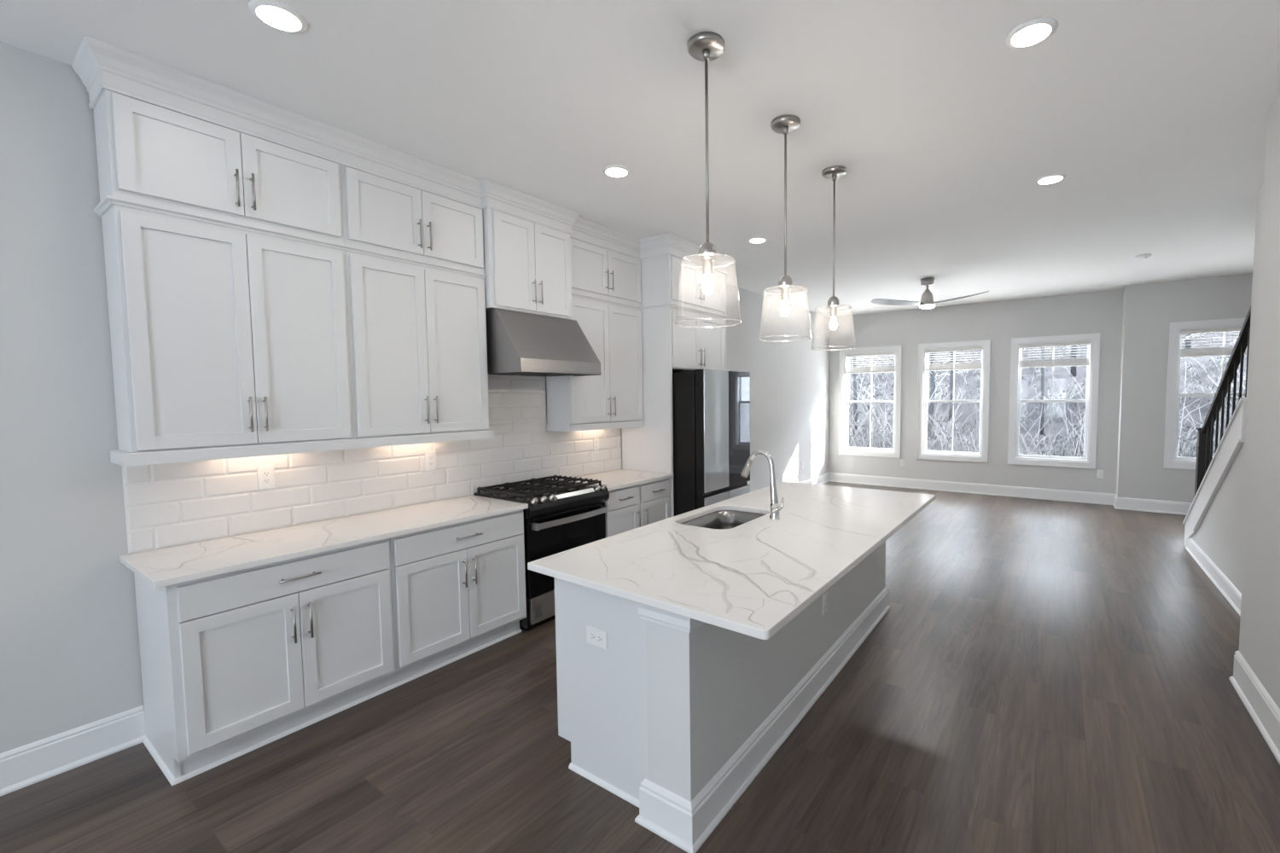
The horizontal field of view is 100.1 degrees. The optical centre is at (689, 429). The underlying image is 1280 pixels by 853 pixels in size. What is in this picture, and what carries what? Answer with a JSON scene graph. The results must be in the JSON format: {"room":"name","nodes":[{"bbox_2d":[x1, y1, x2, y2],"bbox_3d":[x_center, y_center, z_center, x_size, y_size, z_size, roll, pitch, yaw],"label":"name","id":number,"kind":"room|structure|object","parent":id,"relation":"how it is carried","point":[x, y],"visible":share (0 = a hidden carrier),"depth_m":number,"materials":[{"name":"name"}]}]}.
{"room":"kitchen","nodes":[
{"label":"kitchen","id":0,"kind":"room"},
{"bbox_2d":[0,41,829,753],"bbox_3d":[-1.225,-0.190,4.565,0.150,3.048,13.518,2,4,35],"label":"wall","id":1,"kind":"structure","parent":0,"point":[70,659],"depth_m":2.31,"materials":[{"name":"grey paint"}]},
{"bbox_2d":[0,705,146,797],"bbox_3d":[-3.784,1.505,0.792,0.026,0.166,4.230,2,4,35],"label":"baseboard","id":2,"kind":"structure","parent":1,"relation":"attached to","point":[26,765],"depth_m":2.33,"materials":[{"name":"white wood"}]},
{"bbox_2d":[93,89,344,244],"bbox_3d":[-2.233,-1.213,2.621,0.323,0.458,0.872,2,4,35],"label":"upper cabinet","id":3,"kind":"object","parent":1,"relation":"attached to","point":[147,153],"visible":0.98,"depth_m":2.46,"materials":[{"name":"white wood"}]},
{"bbox_2d":[101,204,353,452],"bbox_3d":[-2.226,-0.457,2.666,0.323,1.057,0.872,2,4,35],"label":"upper cabinet","id":4,"kind":"object","parent":1,"relation":"attached to","point":[221,336],"visible":1,"depth_m":2.50,"materials":[{"name":"white wood"}]},
{"bbox_2d":[110,430,494,466],"bbox_3d":[-1.987,0.076,3.059,0.293,0.056,1.786,2,4,35],"label":"rail","id":5,"kind":"object","parent":4,"relation":"attached to","point":[120,457],"visible":0.91,"depth_m":2.68,"materials":[{"name":"white wood"}]},
{"bbox_2d":[122,374,621,553],"bbox_3d":[-1.642,-0.167,3.822,0.010,1.302,3.385,2,4,35],"label":"tile backsplash","id":6,"kind":"structure","parent":1,"relation":"attached to","point":[177,503],"depth_m":3.25,"materials":[{"name":"white tile"}]},
{"bbox_2d":[256,464,275,489],"bbox_3d":[-2.290,0.258,2.887,0.008,0.130,0.076,2,4,35],"label":"wall outlet","id":7,"kind":"object","parent":6,"relation":"attached to","point":[265,473],"visible":1,"depth_m":2.88,"materials":[{"name":"white plastic"}]},
{"bbox_2d":[262,471,270,476],"bbox_3d":[-2.288,0.238,2.885,0.002,0.027,0.033,2,4,35],"label":"socket","id":8,"kind":"object","parent":7,"relation":"attached to","point":[264,473],"depth_m":2.88,"materials":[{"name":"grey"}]},
{"bbox_2d":[262,478,270,483],"bbox_3d":[-2.288,0.277,2.887,0.002,0.027,0.033,2,4,35],"label":"socket","id":9,"kind":"object","parent":7,"relation":"attached to","point":[264,480],"depth_m":2.89,"materials":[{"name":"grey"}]},
{"bbox_2d":[424,450,436,471],"bbox_3d":[-1.766,0.213,3.641,0.008,0.130,0.076,2,4,35],"label":"wall outlet","id":10,"kind":"object","parent":6,"relation":"attached to","point":[430,456],"visible":1,"depth_m":3.64,"materials":[{"name":"white plastic"}]},
{"bbox_2d":[593,437,599,450],"bbox_3d":[-0.864,0.136,4.941,0.008,0.117,0.072,2,4,35],"label":"wall outlet","id":11,"kind":"object","parent":6,"relation":"attached to","point":[596,441],"visible":1,"depth_m":4.93,"materials":[{"name":"white plastic"}]},
{"bbox_2d":[71,34,733,274],"bbox_3d":[-1.098,-1.598,3.948,0.658,0.165,4.494,2,4,35],"label":"crown molding","id":12,"kind":"structure","parent":1,"relation":"attached to","point":[101,66],"depth_m":2.81,"materials":[{"name":"white wood"}]},
{"bbox_2d":[340,164,484,273],"bbox_3d":[-1.737,-1.260,3.335,0.323,0.458,0.868,2,4,35],"label":"upper cabinet","id":13,"kind":"object","parent":1,"relation":"attached to","point":[381,214],"visible":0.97,"depth_m":3.21,"materials":[{"name":"white wood"}]},
{"bbox_2d":[344,250,489,438],"bbox_3d":[-1.730,-0.504,3.381,0.323,1.057,0.868,2,4,35],"label":"upper cabinet","id":14,"kind":"object","parent":1,"relation":"attached to","point":[418,348],"visible":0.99,"depth_m":3.25,"materials":[{"name":"white wood"}]},
{"bbox_2d":[93,194,486,278],"bbox_3d":[-2.004,-1.001,2.993,0.287,0.028,1.764,2,4,35],"label":"molding strip","id":15,"kind":"object","parent":14,"relation":"attached to","point":[107,201],"visible":1,"depth_m":2.60,"materials":[{"name":"white wood"}]},
{"bbox_2d":[482,208,572,319],"bbox_3d":[-1.256,-1.194,3.984,0.379,0.678,0.733,2,4,35],"label":"upper cabinet","id":16,"kind":"object","parent":1,"relation":"attached to","point":[527,264],"visible":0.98,"depth_m":3.84,"materials":[{"name":"white wood"}]},
{"bbox_2d":[485,308,601,376],"bbox_3d":[-1.144,-0.630,3.984,0.593,0.442,0.748,2,4,35],"label":"range hood","id":17,"kind":"object","parent":1,"relation":"attached to","point":[518,343],"visible":0.96,"depth_m":3.75,"materials":[{"name":"metal"}]},
{"bbox_2d":[546,296,643,431],"bbox_3d":[-0.806,-0.565,4.713,0.323,1.114,0.927,2,4,35],"label":"upper cabinet","id":18,"kind":"object","parent":1,"relation":"attached to","point":[613,332],"depth_m":4.60,"materials":[{"name":"white wood"}]},
{"bbox_2d":[571,291,728,319],"bbox_3d":[-0.394,-1.138,5.014,0.626,0.028,1.930,2,4,35],"label":"molding strip","id":19,"kind":"object","parent":18,"relation":"attached to","point":[575,294],"visible":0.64,"depth_m":4.86,"materials":[{"name":"white wood"}]},
{"bbox_2d":[570,237,641,306],"bbox_3d":[-0.810,-1.350,4.670,0.323,0.458,0.916,2,4,35],"label":"upper cabinet","id":20,"kind":"object","parent":1,"relation":"attached to","point":[596,271],"visible":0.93,"depth_m":4.57,"materials":[{"name":"white wood"}]},
{"bbox_2d":[670,254,724,314],"bbox_3d":[-0.132,-1.398,5.361,0.649,0.458,0.938,2,4,35],"label":"upper cabinet","id":21,"kind":"object","parent":1,"relation":"attached to","point":[690,293],"visible":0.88,"depth_m":5.12,"materials":[{"name":"white wood"}]},
{"bbox_2d":[671,306,725,372],"bbox_3d":[-0.127,-0.880,5.392,0.649,0.580,0.938,2,4,35],"label":"upper cabinet","id":22,"kind":"object","parent":1,"relation":"attached to","point":[694,347],"visible":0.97,"depth_m":5.17,"materials":[{"name":"white wood"}]},
{"bbox_2d":[0,0,1279,317],"bbox_3d":[1.201,-1.702,2.682,6.300,0.150,13.758,2,4,35],"label":"ceiling","id":23,"kind":"structure","parent":0,"point":[1153,113],"depth_m":2.70,"materials":[{"name":"white paint"}]},
{"bbox_2d":[248,0,308,33],"bbox_3d":[-1.551,-1.555,2.015,0.180,0.010,0.180,2,4,35],"label":"recessed light","id":24,"kind":"object","parent":23,"relation":"in","point":[275,14],"visible":1,"depth_m":2.00,"materials":[{"name":"white paint"}]},
{"bbox_2d":[602,164,630,177],"bbox_3d":[-0.470,-1.650,3.417,0.180,0.010,0.180,2,4,35],"label":"recessed light","id":25,"kind":"object","parent":23,"relation":"in","point":[614,171],"visible":1,"depth_m":3.40,"materials":[{"name":"white paint"}]},
{"bbox_2d":[674,31,741,328],"bbox_3d":[0.073,-1.018,2.232,0.282,1.140,0.282,2,4,35],"label":"pendant light","id":26,"kind":"object","parent":23,"relation":"hanging from","point":[703,46],"visible":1,"depth_m":2.21,"materials":[{"name":"silver metal"}]},
{"bbox_2d":[747,237,767,243],"bbox_3d":[0.627,-1.752,4.944,0.180,0.010,0.180,2,4,35],"label":"recessed light","id":27,"kind":"object","parent":23,"relation":"in","point":[754,240],"visible":1,"depth_m":4.93,"materials":[{"name":"white paint"}]},
{"bbox_2d":[759,114,812,342],"bbox_3d":[0.513,-1.060,2.862,0.282,1.140,0.282,2,4,35],"label":"pendant light","id":28,"kind":"object","parent":23,"relation":"hanging from","point":[786,124],"visible":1,"depth_m":2.85,"materials":[{"name":"silver metal"}]},
{"bbox_2d":[811,165,855,350],"bbox_3d":[0.938,-1.101,3.479,0.282,1.140,0.282,2,4,35],"label":"pendant light","id":29,"kind":"object","parent":23,"relation":"hanging from","point":[834,172],"visible":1,"depth_m":3.46,"materials":[{"name":"silver metal"}]},
{"bbox_2d":[870,277,989,310],"bbox_3d":[3.093,-1.709,6.744,1.269,0.360,1.223,2,4,35],"label":"ceiling fan","id":30,"kind":"object","parent":23,"relation":"hanging from","point":[927,302],"visible":1,"depth_m":6.63,"materials":[{"name":"silver metal"}]},
{"bbox_2d":[1005,17,1058,48],"bbox_3d":[1.374,-1.591,2.151,0.180,0.010,0.180,2,4,35],"label":"recessed light","id":31,"kind":"object","parent":23,"relation":"in","point":[1032,32],"visible":1,"depth_m":2.14,"materials":[{"name":"white paint"}]},
{"bbox_2d":[1035,173,1066,185],"bbox_3d":[2.436,-1.689,3.606,0.180,0.010,0.180,2,4,35],"label":"recessed light","id":32,"kind":"object","parent":23,"relation":"in","point":[1051,178],"visible":1,"depth_m":3.59,"materials":[{"name":"white paint"}]},
{"bbox_2d":[1135,253,1151,259],"bbox_3d":[4.779,-1.821,5.625,0.128,0.034,0.128,2,4,35],"label":"smoke detector","id":33,"kind":"object","parent":23,"relation":"attached to","point":[1145,255],"visible":1,"depth_m":5.59,"materials":[{"name":"white plastic"}]},
{"bbox_2d":[0,481,1279,852],"bbox_3d":[1.231,1.475,2.873,6.300,0.120,13.758,2,4,35],"label":"floor","id":34,"kind":"structure","parent":0,"point":[1038,676],"depth_m":2.40,"materials":[{"name":"brown wood"}]},
{"bbox_2d":[133,538,395,779],"bbox_3d":[-2.071,1.024,2.685,0.633,0.867,0.878,2,4,35],"label":"base cabinet","id":35,"kind":"object","parent":34,"relation":"on","point":[233,662],"visible":0.98,"depth_m":2.43,"materials":[{"name":"white wood"}]},
{"bbox_2d":[143,628,521,786],"bbox_3d":[-1.865,1.423,3.089,0.506,0.018,1.760,2,4,35],"label":"trim","id":36,"kind":"structure","parent":35,"relation":"attached to","point":[161,765],"depth_m":2.58,"materials":[{"name":"white wood"}]},
{"bbox_2d":[389,509,526,685],"bbox_3d":[-1.574,0.976,3.402,0.633,0.867,0.867,2,4,35],"label":"base cabinet","id":37,"kind":"object","parent":34,"relation":"on","point":[459,589],"visible":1,"depth_m":3.19,"materials":[{"name":"white wood"}]},
{"bbox_2d":[119,494,528,588],"bbox_3d":[-1.849,0.552,3.006,0.634,0.031,1.792,2,4,35],"label":"countertop","id":38,"kind":"structure","parent":37,"relation":"on","point":[174,565],"depth_m":2.68,"materials":[{"name":"stone"}]},
{"bbox_2d":[474,475,609,630],"bbox_3d":[-1.089,0.885,4.059,0.666,0.955,0.757,2,4,35],"label":"gas range","id":39,"kind":"object","parent":34,"relation":"on","point":[560,516],"visible":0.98,"depth_m":3.79,"materials":[{"name":"black metal"}]},
{"bbox_2d":[474,479,602,504],"bbox_3d":[-1.124,0.464,4.054,0.592,0.026,0.757,2,4,35],"label":"cooktop","id":40,"kind":"object","parent":39,"relation":"in","point":[527,500],"depth_m":3.86,"materials":[{"name":"black metal"}]},
{"bbox_2d":[605,477,670,537],"bbox_3d":[-0.641,0.886,4.744,0.633,0.867,0.863,2,4,35],"label":"base cabinet","id":41,"kind":"object","parent":34,"relation":"on","point":[631,508],"visible":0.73,"depth_m":4.52,"materials":[{"name":"white wood"}]},
{"bbox_2d":[559,469,673,491],"bbox_3d":[-0.657,0.437,4.722,0.634,0.031,0.868,2,4,35],"label":"countertop","id":42,"kind":"structure","parent":41,"relation":"on","point":[615,480],"depth_m":4.71,"materials":[{"name":"stone"}]},
{"bbox_2d":[621,254,674,517],"bbox_3d":[-0.414,-0.153,5.051,0.604,2.900,0.027,2,4,35],"label":"panel","id":43,"kind":"object","parent":34,"relation":"on","point":[648,447],"visible":0.57,"depth_m":4.94,"materials":[{"name":"white wood"}]},
{"bbox_2d":[672,369,750,516],"bbox_3d":[0.022,0.354,5.333,0.855,1.844,0.846,2,4,35],"label":"refrigerator","id":44,"kind":"object","parent":34,"relation":"on","point":[711,408],"visible":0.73,"depth_m":4.89,"materials":[{"name":"black metal"}]},
{"bbox_2d":[554,510,890,852],"bbox_3d":[0.414,0.972,3.149,0.830,0.867,2.625,2,4,35],"label":"kitchen island","id":45,"kind":"object","parent":34,"relation":"on","point":[679,715],"visible":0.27,"depth_m":2.14,"materials":[{"name":"white wood"}]},
{"bbox_2d":[586,625,607,650],"bbox_3d":[-0.381,0.849,2.179,0.117,0.072,0.008,2,4,35],"label":"wall outlet","id":46,"kind":"object","parent":45,"relation":"attached to","point":[595,637],"visible":1,"depth_m":2.17,"materials":[{"name":"white plastic"}]},
{"bbox_2d":[590,632,595,640],"bbox_3d":[-0.398,0.849,2.188,0.027,0.033,0.002,2,4,35],"label":"socket","id":47,"kind":"object","parent":46,"relation":"attached to","point":[592,634],"depth_m":2.18,"materials":[{"name":"grey plastic"}]},
{"bbox_2d":[597,634,602,643],"bbox_3d":[-0.366,0.850,2.165,0.027,0.033,0.002,2,4,35],"label":"socket","id":48,"kind":"object","parent":46,"relation":"attached to","point":[599,637],"depth_m":2.16,"materials":[{"name":"grey plastic"}]},
{"bbox_2d":[527,481,935,639],"bbox_3d":[0.504,0.530,3.001,1.156,0.031,2.632,2,4,35],"label":"island countertop","id":49,"kind":"structure","parent":45,"relation":"on","point":[753,578],"depth_m":2.35,"materials":[{"name":"stone"}]},
{"bbox_2d":[680,510,765,529],"bbox_3d":[0.205,0.635,3.145,0.376,0.188,0.595,2,4,35],"label":"sink","id":50,"kind":"object","parent":49,"relation":"in","point":[722,520],"visible":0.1,"depth_m":3.40,"materials":[{"name":"silver metal"}]},
{"bbox_2d":[740,449,784,520],"bbox_3d":[0.420,0.312,3.103,0.246,0.394,0.110,2,4,35],"label":"faucet","id":51,"kind":"object","parent":49,"relation":"on","point":[775,509],"visible":1,"depth_m":3.03,"materials":[{"name":"silver metal"}]},
{"bbox_2d":[723,273,726,370],"bbox_3d":[0.136,-0.206,5.843,0.604,2.900,0.024,2,4,35],"label":"panel","id":52,"kind":"object","parent":34,"relation":"on","point":[724,312],"visible":0.14,"depth_m":5.61,"materials":[{"name":"white wood"}]},
{"bbox_2d":[828,289,1123,494],"bbox_3d":[4.436,-0.497,8.757,4.370,3.048,0.160,2,4,35],"label":"wall","id":53,"kind":"structure","parent":0,"point":[1101,311],"depth_m":8.40,"materials":[{"name":"grey paint"}]},
{"bbox_2d":[838,345,901,458],"bbox_3d":[3.234,-0.495,9.570,1.079,1.943,0.176,2,4,35],"label":"window","id":54,"kind":"structure","parent":53,"relation":"in","point":[844,379],"depth_m":9.59,"materials":[{"name":"white wood"}]},
{"bbox_2d":[845,352,895,373],"bbox_3d":[3.213,-1.183,9.508,0.861,0.345,0.049,2,4,35],"label":"window blind","id":55,"kind":"object","parent":54,"relation":"attached to","point":[891,369],"visible":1,"depth_m":9.48,"materials":[{"name":"white plastic"}]},
{"bbox_2d":[899,459,904,465],"bbox_3d":[3.676,0.575,9.254,0.072,0.117,0.008,2,4,35],"label":"wall outlet","id":56,"kind":"object","parent":53,"relation":"attached to","point":[901,461],"visible":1,"depth_m":9.25,"materials":[{"name":"white plastic"}]},
{"bbox_2d":[916,339,990,462],"bbox_3d":[4.338,-0.460,8.806,1.066,1.943,0.176,2,4,35],"label":"window","id":57,"kind":"structure","parent":53,"relation":"in","point":[922,375],"depth_m":8.79,"materials":[{"name":"white wood"}]},
{"bbox_2d":[925,347,983,371],"bbox_3d":[4.317,-1.148,8.743,0.848,0.345,0.049,2,4,35],"label":"window blind","id":58,"kind":"object","parent":57,"relation":"attached to","point":[968,364],"visible":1,"depth_m":8.73,"materials":[{"name":"white plastic"}]},
{"bbox_2d":[1007,332,1100,468],"bbox_3d":[5.452,-0.424,8.035,1.093,1.943,0.176,2,4,35],"label":"window","id":59,"kind":"structure","parent":53,"relation":"in","point":[1088,461],"depth_m":7.96,"materials":[{"name":"white wood"}]},
{"bbox_2d":[1018,341,1090,367],"bbox_3d":[5.431,-1.112,7.972,0.875,0.345,0.049,2,4,35],"label":"window blind","id":60,"kind":"object","parent":59,"relation":"attached to","point":[1083,363],"visible":1,"depth_m":7.95,"materials":[{"name":"white plastic"}]},
{"bbox_2d":[1096,470,1103,478],"bbox_3d":[5.918,0.642,7.702,0.072,0.117,0.008,2,4,35],"label":"wall outlet","id":61,"kind":"object","parent":53,"relation":"attached to","point":[1100,473],"visible":1,"depth_m":7.70,"materials":[{"name":"white plastic"}]},
{"bbox_2d":[1116,273,1252,502],"bbox_3d":[6.715,-0.408,6.912,1.780,3.048,0.280,2,4,35],"label":"wall","id":62,"kind":"structure","parent":0,"point":[1149,309],"depth_m":7.11,"materials":[{"name":"grey paint"}]},
{"bbox_2d":[799,472,1192,515],"bbox_3d":[3.664,1.095,6.414,5.850,0.166,4.738,2,4,35],"label":"baseboard","id":63,"kind":"structure","parent":62,"relation":"attached to","point":[1126,503],"depth_m":8.29,"materials":[{"name":"white wood"}]},
{"bbox_2d":[1163,317,1245,469],"bbox_3d":[6.764,-0.434,6.781,1.082,1.906,0.176,2,4,35],"label":"window","id":64,"kind":"structure","parent":62,"relation":"in","point":[1171,460],"depth_m":6.98,"materials":[{"name":"white wood"}]},
{"bbox_2d":[1179,326,1247,357],"bbox_3d":[6.743,-1.104,6.720,0.864,0.345,0.049,2,4,35],"label":"window blind","id":65,"kind":"object","parent":64,"relation":"attached to","point":[1222,352],"visible":0.59,"depth_m":6.79,"materials":[{"name":"white plastic"}]},
{"bbox_2d":[1191,182,1263,593],"bbox_3d":[4.236,-0.212,4.052,0.100,3.048,3.400,2,4,35],"label":"wall","id":66,"kind":"structure","parent":0,"point":[1220,535],"depth_m":4.05,"materials":[{"name":"grey paint"}]},
{"bbox_2d":[1182,397,1246,546],"bbox_3d":[4.681,0.491,4.727,0.160,1.556,1.935,2,4,35],"label":"trim","id":67,"kind":"structure","parent":66,"relation":"attached to","point":[1242,399],"depth_m":4.52,"materials":[{"name":"white wood"}]},
{"bbox_2d":[1194,305,1250,495],"bbox_3d":[4.602,-0.094,4.586,0.116,1.885,1.668,2,4,35],"label":"stair railing","id":68,"kind":"object","parent":67,"relation":"on","point":[1205,434],"visible":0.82,"depth_m":4.67,"materials":[{"name":"black wood"}]},
{"bbox_2d":[1239,93,1279,709],"bbox_3d":[0.913,0.089,-0.417,0.301,3.048,7.750,2,4,35],"label":"wall","id":69,"kind":"structure","parent":0,"point":[1259,621],"depth_m":2.65,"materials":[{"name":"grey paint"}]},
{"bbox_2d":[1185,537,1279,764],"bbox_3d":[1.845,1.428,1.031,0.307,0.183,11.040,2,4,35],"label":"baseboard","id":70,"kind":"structure","parent":69,"relation":"attached to","point":[1263,710],"depth_m":2.74,"materials":[{"name":"white wood"}]},
{"label":"outside","id":71,"kind":"structure","parent":0,"visible":0},
{"bbox_2d":[848,331,1246,457],"bbox_3d":[20.627,-7.138,18.981,99.000,16.122,35.700,2,4,35],"label":"sky","id":72,"kind":"structure","parent":71,"point":[1063,377],"depth_m":21.81,"materials":[{"name":"white"}]},
{"bbox_2d":[849,356,868,439],"bbox_3d":[5.963,-4.192,19.563,1.406,9.304,1.290,0,3,8],"label":"tree","id":73,"kind":"object","parent":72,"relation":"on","point":[855,394],"visible":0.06,"depth_m":19.78,"materials":[{"name":"grey plant"}]},
{"bbox_2d":[926,352,951,442],"bbox_3d":[8.854,-2.494,19.527,1.443,6.119,1.338,2,4,35],"label":"tree","id":74,"kind":"object","parent":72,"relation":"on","point":[931,410],"visible":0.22,"depth_m":19.55,"materials":[{"name":"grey plant"}]},
{"bbox_2d":[940,351,967,420],"bbox_3d":[10.760,-3.550,22.040,1.312,6.642,1.142,0,3,2],"label":"tree","id":75,"kind":"object","parent":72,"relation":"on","point":[951,356],"visible":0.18,"depth_m":22.04,"materials":[{"name":"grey plant"}]},
{"bbox_2d":[1037,346,1050,435],"bbox_3d":[12.539,-4.050,18.776,1.442,8.843,1.228,2,4,35],"label":"tree","id":76,"kind":"object","parent":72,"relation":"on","point":[1043,351],"visible":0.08,"depth_m":18.99,"materials":[{"name":"grey plant"}]},
{"bbox_2d":[848,332,1246,457],"bbox_3d":[12.525,-2.061,19.762,24.528,5.973,16.923,2,4,35],"label":"trees","id":77,"kind":"object","parent":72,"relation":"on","point":[875,436],"visible":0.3,"depth_m":17.29,"materials":[{"name":"grey plant"}]},
{"bbox_2d":[1070,345,1076,377],"bbox_3d":[15.935,-6.806,22.020,1.422,9.324,1.304,-3,4,-36],"label":"tree","id":78,"kind":"object","parent":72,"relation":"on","point":[1073,368],"visible":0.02,"depth_m":22.29,"materials":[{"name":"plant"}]},
{"bbox_2d":[1185,333,1191,354],"bbox_3d":[19.730,-6.591,21.105,1.327,7.500,1.324,2,4,35],"label":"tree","id":79,"kind":"object","parent":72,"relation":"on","point":[1189,344],"visible":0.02,"depth_m":21.11,"materials":[{"name":"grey plant"}]},
{"bbox_2d":[1181,333,1198,342],"bbox_3d":[16.023,-5.157,17.378,1.229,9.933,1.254,2,4,35],"label":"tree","id":80,"kind":"object","parent":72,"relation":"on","point":[1186,336],"visible":0.06,"depth_m":17.49,"materials":[{"name":"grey plant"}]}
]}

